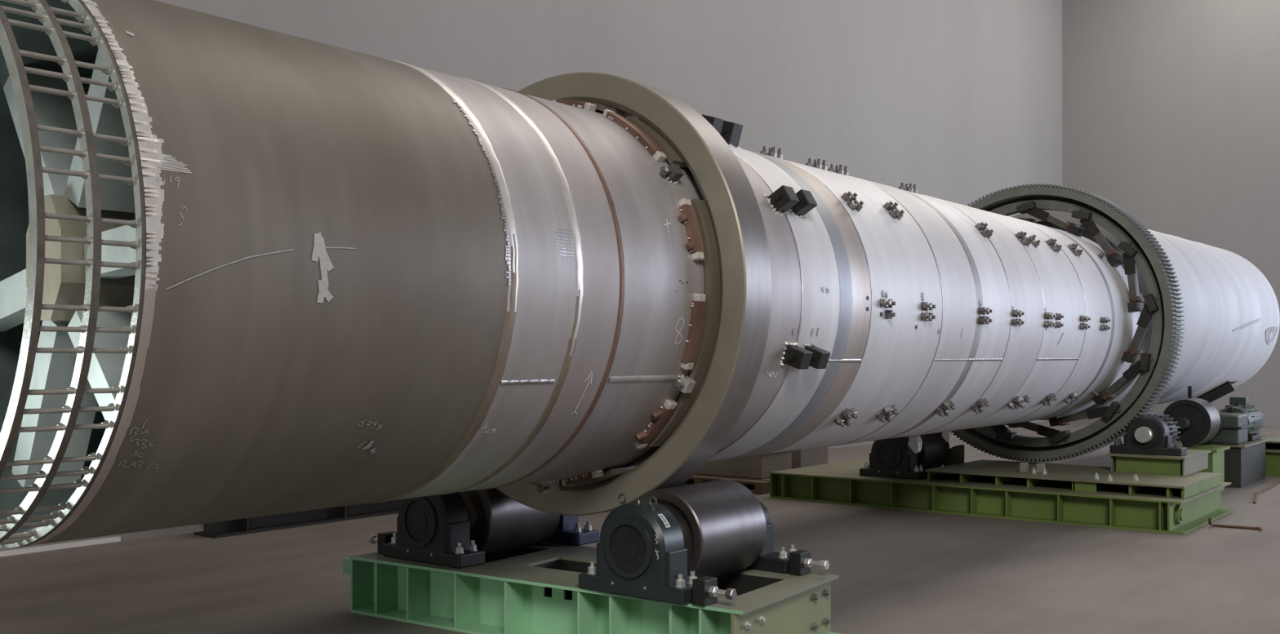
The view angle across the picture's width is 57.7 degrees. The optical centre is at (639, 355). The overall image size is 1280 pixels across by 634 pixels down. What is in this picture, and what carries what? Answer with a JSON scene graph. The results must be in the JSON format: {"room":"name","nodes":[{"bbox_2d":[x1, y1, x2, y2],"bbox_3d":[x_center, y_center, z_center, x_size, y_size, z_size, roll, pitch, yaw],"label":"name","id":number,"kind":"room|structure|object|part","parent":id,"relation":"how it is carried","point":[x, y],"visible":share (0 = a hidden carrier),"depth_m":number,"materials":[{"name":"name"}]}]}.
{"room":"factory hall","nodes":[
{"label":"factory hall","id":0,"kind":"room"},
{"bbox_2d":[0,0,1062,551],"bbox_3d":[-2.363,-3.921,11.920,0.300,10.825,39.800,0,0,38],"label":"wall","id":1,"kind":"structure","parent":0,"point":[960,101],"depth_m":17.87,"materials":[{"name":"grey paint"}]},
{"bbox_2d":[0,537,120,557],"bbox_3d":[-5.125,1.474,8.144,0.035,0.035,3.050,0,0,38],"label":"baseboard","id":2,"kind":"structure","parent":1,"relation":"attached to","point":[42,548],"depth_m":8.95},
{"bbox_2d":[0,419,1279,633],"bbox_3d":[5.021,1.642,6.102,19.100,0.300,39.800,0,0,38],"label":"floor","id":3,"kind":"structure","parent":0,"point":[900,571],"depth_m":7.85,"materials":[{"name":"concrete"}]},
{"bbox_2d":[193,499,401,538],"bbox_3d":[-2.256,1.372,11.263,0.320,0.240,4.300,0,0,38],"label":"steel beam","id":4,"kind":"structure","parent":3,"relation":"on","point":[311,517],"depth_m":10.24,"materials":[{"name":"black metal"}]},
{"bbox_2d":[342,542,839,633],"bbox_3d":[-0.354,1.329,6.487,2.730,0.325,1.053,0,0,34],"label":"base frame","id":5,"kind":"object","parent":3,"relation":"on","point":[532,589],"visible":0.84,"depth_m":6.18,"materials":[{"name":"green paint"}]},
{"bbox_3d":[-1.381,1.329,7.179,0.016,0.293,1.050,0,0,34],"label":"plate","id":6,"kind":"part","parent":5,"relation":"part of","materials":[{"name":"green paint"}]},
{"bbox_2d":[367,531,396,554],"bbox_3d":[-1.537,1.107,6.908,0.199,0.120,0.110,0,0,38],"label":"block","id":7,"kind":"object","parent":5,"relation":"on","point":[381,539],"visible":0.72,"depth_m":6.83,"materials":[{"name":"metal"}]},
{"bbox_2d":[382,492,484,568],"bbox_3d":[-1.183,0.923,6.623,0.650,0.488,0.211,0,0,38],"label":"housing","id":8,"kind":"object","parent":5,"relation":"on","point":[433,530],"visible":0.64,"depth_m":6.50,"materials":[{"name":"metal"}]},
{"bbox_2d":[459,488,559,554],"bbox_3d":[-0.863,0.928,7.014,0.500,0.500,0.950,0,0,38],"label":"roller","id":9,"kind":"object","parent":5,"relation":"on","point":[499,522],"visible":0.42,"depth_m":6.76,"materials":[{"name":"metal"}]},
{"bbox_2d":[545,515,599,546],"bbox_3d":[-0.565,0.972,7.391,0.650,0.390,0.211,0,0,38],"label":"block","id":10,"kind":"object","parent":5,"relation":"on","point":[568,531],"visible":0.25,"depth_m":7.21,"materials":[{"name":"blue paint"}]},
{"bbox_2d":[578,493,697,605],"bbox_3d":[0.003,0.923,5.688,0.650,0.488,0.211,0,0,38],"label":"housing","id":11,"kind":"object","parent":5,"relation":"on","point":[642,553],"visible":0.95,"depth_m":5.59,"materials":[{"name":"metal"}]},
{"bbox_2d":[634,480,766,578],"bbox_3d":[0.292,0.928,6.104,0.500,0.500,0.950,0,0,38],"label":"roller","id":12,"kind":"object","parent":5,"relation":"on","point":[722,524],"visible":0.69,"depth_m":5.92,"materials":[{"name":"metal"}]},
{"bbox_2d":[692,576,737,606],"bbox_3d":[0.355,1.107,5.417,0.199,0.120,0.110,0,0,38],"label":"block","id":13,"kind":"object","parent":5,"relation":"on","point":[705,591],"visible":1,"depth_m":5.41,"materials":[{"name":"metal"}]},
{"bbox_2d":[746,501,796,573],"bbox_3d":[0.590,0.987,6.481,0.650,0.360,0.211,0,0,38],"label":"block","id":14,"kind":"object","parent":5,"relation":"on","point":[770,561],"visible":0.29,"depth_m":6.31,"materials":[{"name":"metal"}]},
{"bbox_3d":[0.717,1.329,5.768,0.016,0.293,1.050,0,0,34],"label":"plate","id":15,"kind":"part","parent":5,"relation":"part of","materials":[{"name":"green paint"}]},
{"bbox_2d":[789,550,829,576],"bbox_3d":[0.904,1.107,6.162,0.199,0.120,0.110,0,0,38],"label":"block","id":16,"kind":"object","parent":5,"relation":"on","point":[801,562],"visible":1,"depth_m":6.16,"materials":[{"name":"metal"}]},
{"bbox_2d":[681,474,769,494],"bbox_3d":[1.466,1.429,13.709,1.300,0.125,2.150,0,0,38],"label":"pallet","id":17,"kind":"object","parent":3,"relation":"on","point":[762,486],"visible":0.11,"depth_m":12.86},
{"bbox_2d":[695,450,791,479],"bbox_3d":[1.188,1.197,13.355,0.924,0.340,0.674,0,0,38],"label":"box","id":18,"kind":"object","parent":17,"relation":"on","point":[757,467],"visible":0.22,"depth_m":13.03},
{"bbox_2d":[791,446,827,469],"bbox_3d":[1.753,1.157,13.992,0.824,0.420,0.674,0,0,38],"label":"box","id":19,"kind":"object","parent":17,"relation":"on","point":[819,455],"visible":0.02,"depth_m":13.64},
{"bbox_2d":[769,459,1233,534],"bbox_3d":[3.530,1.357,11.667,4.031,0.270,1.903,0,0,38],"label":"base frame","id":20,"kind":"object","parent":3,"relation":"on","point":[1150,510],"visible":0.8,"depth_m":10.82,"materials":[{"name":"green paint"}]},
{"bbox_3d":[1.954,1.357,12.911,0.016,0.238,1.900,0,0,38],"label":"plate","id":21,"kind":"part","parent":20,"relation":"part of","materials":[{"name":"green paint"}]},
{"bbox_2d":[859,436,927,479],"bbox_3d":[2.540,0.978,11.678,0.650,0.488,0.211,0,0,38],"label":"block","id":22,"kind":"object","parent":20,"relation":"on","point":[891,458],"visible":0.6,"depth_m":11.58,"materials":[{"name":"metal"}]},
{"bbox_2d":[907,432,949,471],"bbox_3d":[2.883,0.982,12.115,0.470,0.470,1.000,0,0,38],"label":"roller","id":23,"kind":"object","parent":20,"relation":"on","point":[934,453],"visible":0.29,"depth_m":11.94,"materials":[{"name":"metal"}]},
{"bbox_2d":[943,444,964,466],"bbox_3d":[3.325,1.082,12.320,0.220,0.280,0.030,0,0,38],"label":"guard","id":24,"kind":"object","parent":20,"relation":"on","point":[956,455],"visible":0.49,"depth_m":12.29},
{"bbox_3d":[3.523,1.230,11.674,4.010,0.016,1.900,0,0,38],"label":"plate","id":25,"kind":"part","parent":20,"relation":"part of","materials":[{"name":"green metal"}]},
{"bbox_2d":[924,459,1222,498],"bbox_3d":[4.142,1.125,11.167,2.350,0.195,1.430,0,0,38],"label":"platform","id":26,"kind":"object","parent":20,"relation":"on","point":[1085,478],"visible":1,"depth_m":10.89,"materials":[{"name":"green paint"}]},
{"bbox_2d":[0,0,1279,548],"bbox_3d":[2.975,-0.333,10.696,2.872,2.872,17.514,0,0,38],"label":"rotary kiln","id":27,"kind":"object","parent":26,"relation":"on","point":[246,270],"visible":0.91,"depth_m":4.65,"materials":[{"name":"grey metal"}]},
{"bbox_3d":[-2.501,-0.238,4.721,0.732,0.278,0.120,0,0,38],"label":"spider arm","id":28,"kind":"part","parent":27,"relation":"part of"},
{"bbox_3d":[-2.438,-0.333,3.827,2.000,2.000,0.022,0,0,38],"label":"ring plate","id":29,"kind":"part","parent":27,"relation":"part of","materials":[{"name":"metal"}]},
{"bbox_3d":[-2.315,-0.843,4.612,0.442,0.604,0.220,0,0,38],"label":"spider arm","id":30,"kind":"part","parent":27,"relation":"part of"},
{"bbox_3d":[-2.340,-0.333,3.951,2.000,2.000,0.024,0,0,38],"label":"ring plate","id":31,"kind":"part","parent":27,"relation":"part of","materials":[{"name":"metal"}]},
{"bbox_3d":[-2.276,0.182,4.582,0.390,0.679,0.220,0,0,38],"label":"spider arm","id":32,"kind":"part","parent":27,"relation":"part of"},
{"bbox_3d":[-2.254,-0.333,4.060,2.000,2.000,0.012,0,0,38],"label":"ring plate","id":33,"kind":"part","parent":27,"relation":"part of","materials":[{"name":"metal"}]},
{"bbox_3d":[-1.828,0.177,4.229,0.615,0.686,0.220,0,0,38],"label":"spider arm","id":34,"kind":"part","parent":27,"relation":"part of"},
{"bbox_3d":[-1.907,-0.908,4.291,0.447,0.724,0.220,0,0,38],"label":"spider arm","id":35,"kind":"part","parent":27,"relation":"part of"},
{"bbox_3d":[-1.645,-0.398,4.046,0.946,0.220,0.120,0,0,38],"label":"spider arm","id":36,"kind":"part","parent":27,"relation":"part of"},
{"bbox_3d":[-0.349,-1.324,6.149,0.198,0.073,0.077,0,0,38],"label":"keeper plate","id":37,"kind":"part","parent":27,"relation":"part of","materials":[{"name":"brown metal"}]},
{"bbox_3d":[-0.302,0.644,6.112,0.180,0.080,0.077,0,0,38],"label":"keeper plate","id":38,"kind":"part","parent":27,"relation":"part of","materials":[{"name":"brown metal"}]},
{"bbox_2d":[495,71,771,515],"bbox_3d":[-0.362,-0.333,6.460,2.414,2.414,0.244,0,0,38],"label":"ring","id":39,"kind":"object","parent":27,"relation":"attached to","point":[726,388],"visible":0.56,"depth_m":5.82,"materials":[{"name":"metal"}]},
{"bbox_3d":[-0.027,-1.124,5.895,0.321,0.259,0.077,0,0,38],"label":"keeper plate","id":40,"kind":"part","parent":27,"relation":"part of","materials":[{"name":"brown metal"}]},
{"bbox_3d":[0.079,0.346,5.812,0.186,0.200,0.077,0,0,38],"label":"keeper plate","id":41,"kind":"part","parent":27,"relation":"part of","materials":[{"name":"brown metal"}]},
{"bbox_3d":[0.252,-0.617,5.675,0.100,0.239,0.077,0,0,38],"label":"keeper plate","id":42,"kind":"part","parent":27,"relation":"part of","materials":[{"name":"brown metal"}]},
{"bbox_3d":[0.262,-0.113,5.668,0.099,0.301,0.077,0,0,38],"label":"keeper plate","id":43,"kind":"part","parent":27,"relation":"part of","materials":[{"name":"brown metal"}]},
{"bbox_2d":[907,435,922,453],"bbox_3d":[2.400,0.761,10.143,0.123,0.194,0.106,0,0,38],"label":"rag","id":44,"kind":"object","parent":27,"relation":"hanging from","point":[915,442],"visible":0.9,"depth_m":10.11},
{"bbox_2d":[942,431,951,442],"bbox_3d":[2.838,0.732,10.752,0.092,0.146,0.080,0,0,38],"label":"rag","id":45,"kind":"object","parent":27,"relation":"hanging from","point":[947,436],"visible":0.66,"depth_m":10.73,"materials":[{"name":"white fabric"}]},
{"bbox_3d":[3.849,0.844,12.219,0.172,0.074,0.160,0,0,38],"label":"clamp plate","id":46,"kind":"part","parent":27,"relation":"part of","materials":[{"name":"grey metal"}]},
{"bbox_3d":[3.742,0.677,12.367,0.501,0.463,0.120,0,0,38],"label":"spring plate","id":47,"kind":"part","parent":27,"relation":"part of","materials":[{"name":"grey metal"}]},
{"bbox_3d":[4.025,-1.537,12.081,0.179,0.109,0.160,0,0,38],"label":"clamp plate","id":48,"kind":"part","parent":27,"relation":"part of","materials":[{"name":"grey metal"}]},
{"bbox_3d":[4.150,0.762,12.046,0.614,0.217,0.120,0,0,38],"label":"spring plate","id":49,"kind":"part","parent":27,"relation":"part of","materials":[{"name":"grey metal"}]},
{"bbox_3d":[4.221,-1.418,11.990,0.574,0.350,0.120,0,0,38],"label":"spring plate","id":50,"kind":"part","parent":27,"relation":"part of","materials":[{"name":"grey metal"}]},
{"bbox_3d":[4.302,0.828,11.863,0.178,0.139,0.160,0,0,38],"label":"clamp plate","id":51,"kind":"part","parent":27,"relation":"part of","materials":[{"name":"grey metal"}]},
{"bbox_3d":[4.134,-0.333,12.167,2.660,2.660,0.030,0,0,38],"label":"web plate","id":52,"kind":"part","parent":27,"relation":"part of","materials":[{"name":"grey metal"}]},
{"bbox_3d":[4.467,-1.414,11.732,0.178,0.102,0.160,0,0,38],"label":"clamp plate","id":53,"kind":"part","parent":27,"relation":"part of","materials":[{"name":"grey metal"}]},
{"bbox_3d":[4.542,0.597,11.737,0.616,0.203,0.120,0,0,38],"label":"spring plate","id":54,"kind":"part","parent":27,"relation":"part of","materials":[{"name":"grey metal"}]},
{"bbox_3d":[4.601,-1.211,11.691,0.398,0.548,0.120,0,0,38],"label":"spring plate","id":55,"kind":"part","parent":27,"relation":"part of","materials":[{"name":"grey metal"}]},
{"bbox_3d":[4.697,0.546,11.551,0.147,0.176,0.160,0,0,38],"label":"clamp plate","id":56,"kind":"part","parent":27,"relation":"part of","materials":[{"name":"grey metal"}]},
{"bbox_3d":[4.814,-1.044,11.459,0.170,0.158,0.160,0,0,38],"label":"clamp plate","id":57,"kind":"part","parent":27,"relation":"part of","materials":[{"name":"grey metal"}]},
{"bbox_3d":[4.828,0.218,11.511,0.509,0.453,0.120,0,0,38],"label":"spring plate","id":58,"kind":"part","parent":27,"relation":"part of","materials":[{"name":"grey metal"}]},
{"bbox_3d":[4.862,-0.803,11.485,0.131,0.622,0.120,0,0,38],"label":"spring plate","id":59,"kind":"part","parent":27,"relation":"part of","materials":[{"name":"grey metal"}]},
{"bbox_3d":[4.944,-0.287,11.420,0.285,0.599,0.120,0,0,38],"label":"spring plate","id":60,"kind":"part","parent":27,"relation":"part of","materials":[{"name":"grey metal"}]},
{"bbox_3d":[4.944,0.063,11.357,0.084,0.175,0.160,0,0,38],"label":"clamp plate","id":61,"kind":"part","parent":27,"relation":"part of","materials":[{"name":"grey metal"}]},
{"bbox_3d":[4.986,-0.511,11.323,0.125,0.179,0.160,0,0,38],"label":"clamp plate","id":62,"kind":"part","parent":27,"relation":"part of","materials":[{"name":"grey metal"}]},
{"bbox_2d":[1106,449,1211,475],"bbox_3d":[5.066,1.028,11.330,0.700,0.173,1.030,0,0,38],"label":"pedestal","id":63,"kind":"object","parent":26,"relation":"on","point":[1195,460],"visible":0.8,"depth_m":11.01,"materials":[{"name":"green paint"}]},
{"bbox_3d":[4.814,1.038,11.523,0.015,0.153,0.940,0,0,38],"label":"plate","id":64,"kind":"part","parent":63,"relation":"part of","materials":[{"name":"green metal"}]},
{"bbox_2d":[1109,415,1186,456],"bbox_3d":[4.828,0.757,11.085,0.650,0.370,0.290,0,0,38],"label":"block","id":65,"kind":"object","parent":63,"relation":"on","point":[1144,434],"visible":1,"depth_m":11.01,"materials":[{"name":"metal"}]},
{"bbox_3d":[5.066,0.952,11.330,0.700,0.020,1.030,0,0,38],"label":"plate","id":66,"kind":"part","parent":63,"relation":"part of","materials":[{"name":"metal"}]},
{"bbox_2d":[1146,413,1180,446],"bbox_3d":[5.160,0.752,11.505,0.370,0.368,0.740,0,0,38],"label":"pinion","id":67,"kind":"object","parent":63,"relation":"on","point":[1171,425],"visible":0.2,"depth_m":11.28,"materials":[{"name":"grey metal"}]},
{"bbox_3d":[5.316,1.038,11.127,0.015,0.153,0.940,0,0,38],"label":"plate","id":68,"kind":"part","parent":63,"relation":"part of","materials":[{"name":"metal"}]},
{"bbox_3d":[5.019,1.357,10.495,0.016,0.238,1.900,0,0,38],"label":"plate","id":69,"kind":"part","parent":20,"relation":"part of","materials":[{"name":"green paint"}]},
{"bbox_2d":[1198,438,1271,488],"bbox_3d":[6.955,1.252,13.808,0.700,0.480,1.500,0,0,38],"label":"stand","id":70,"kind":"object","parent":3,"relation":"on","point":[1244,463],"visible":0.46,"depth_m":13.25,"materials":[{"name":"grey metal"}]},
{"bbox_2d":[1187,379,1237,413],"bbox_3d":[6.761,0.647,13.763,0.589,0.731,0.450,0,0,38],"label":"guard","id":71,"kind":"object","parent":70,"relation":"on","point":[1224,388],"visible":0.53,"depth_m":13.55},
{"bbox_3d":[6.585,0.690,13.921,0.040,0.645,0.040,0,0,38],"label":"post","id":72,"kind":"part","parent":71,"relation":"part of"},
{"bbox_2d":[1202,412,1251,444],"bbox_3d":[6.656,0.835,13.445,0.640,0.355,0.720,0,0,38],"label":"gearbox","id":73,"kind":"object","parent":70,"relation":"on","point":[1233,428],"visible":0.57,"depth_m":13.16,"materials":[{"name":"metal"}]},
{"bbox_2d":[1163,398,1230,491],"bbox_3d":[6.056,0.983,12.829,0.700,1.018,0.850,0,0,38],"label":"roller","id":74,"kind":"object","parent":73,"relation":"attached to","point":[1198,420],"visible":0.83,"depth_m":12.62,"materials":[{"name":"metal"}]},
{"bbox_3d":[6.955,1.022,13.808,0.700,0.020,1.500,0,0,38],"label":"plate","id":75,"kind":"part","parent":70,"relation":"part of","materials":[{"name":"metal"}]},
{"bbox_2d":[1219,396,1264,440],"bbox_3d":[7.219,0.752,13.982,0.430,0.510,0.800,0,0,38],"label":"motor","id":76,"kind":"object","parent":70,"relation":"on","point":[1239,404],"visible":0.47,"depth_m":13.82,"materials":[{"name":"grey metal"}]},
{"bbox_3d":[7.219,0.787,13.982,0.380,0.380,0.800,0,0,38],"label":"motor","id":77,"kind":"part","parent":76,"relation":"part of","materials":[{"name":"grey metal"}]},
{"bbox_2d":[1208,516,1262,531],"bbox_3d":[5.121,1.443,10.006,0.413,0.097,0.118,0,0,30],"label":"rod","id":78,"kind":"object","parent":3,"relation":"on","point":[1210,523],"visible":1,"depth_m":10.04,"materials":[{"name":"brown metal"}]},
{"bbox_2d":[1253,478,1279,504],"bbox_3d":[6.984,1.480,12.954,0.100,0.028,3.011,0,0,34],"label":"rod","id":79,"kind":"object","parent":3,"relation":"on","point":[1257,493],"visible":1,"depth_m":12.71,"materials":[{"name":"metal"}]},
{"bbox_2d":[1261,435,1279,476],"bbox_3d":[8.895,1.280,14.444,2.540,0.425,1.500,0,0,38],"label":"base frame","id":80,"kind":"object","parent":3,"relation":"on","point":[1272,446],"visible":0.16,"depth_m":14.46,"materials":[{"name":"green paint"}]},
{"bbox_3d":[8.895,1.077,14.444,2.540,0.020,1.300,0,0,38],"label":"plate","id":81,"kind":"part","parent":80,"relation":"part of","materials":[{"name":"metal"}]},
{"bbox_3d":[8.895,1.187,14.444,2.540,0.020,1.500,0,0,38],"label":"plate","id":82,"kind":"part","parent":80,"relation":"part of","materials":[{"name":"green metal"}]},
{"bbox_2d":[1062,0,1279,426],"bbox_3d":[17.362,-3.921,21.522,18.800,10.825,0.300,0,0,38],"label":"wall","id":83,"kind":"structure","parent":0,"point":[1171,108],"depth_m":25.57,"materials":[{"name":"grey paint"}]}
]}

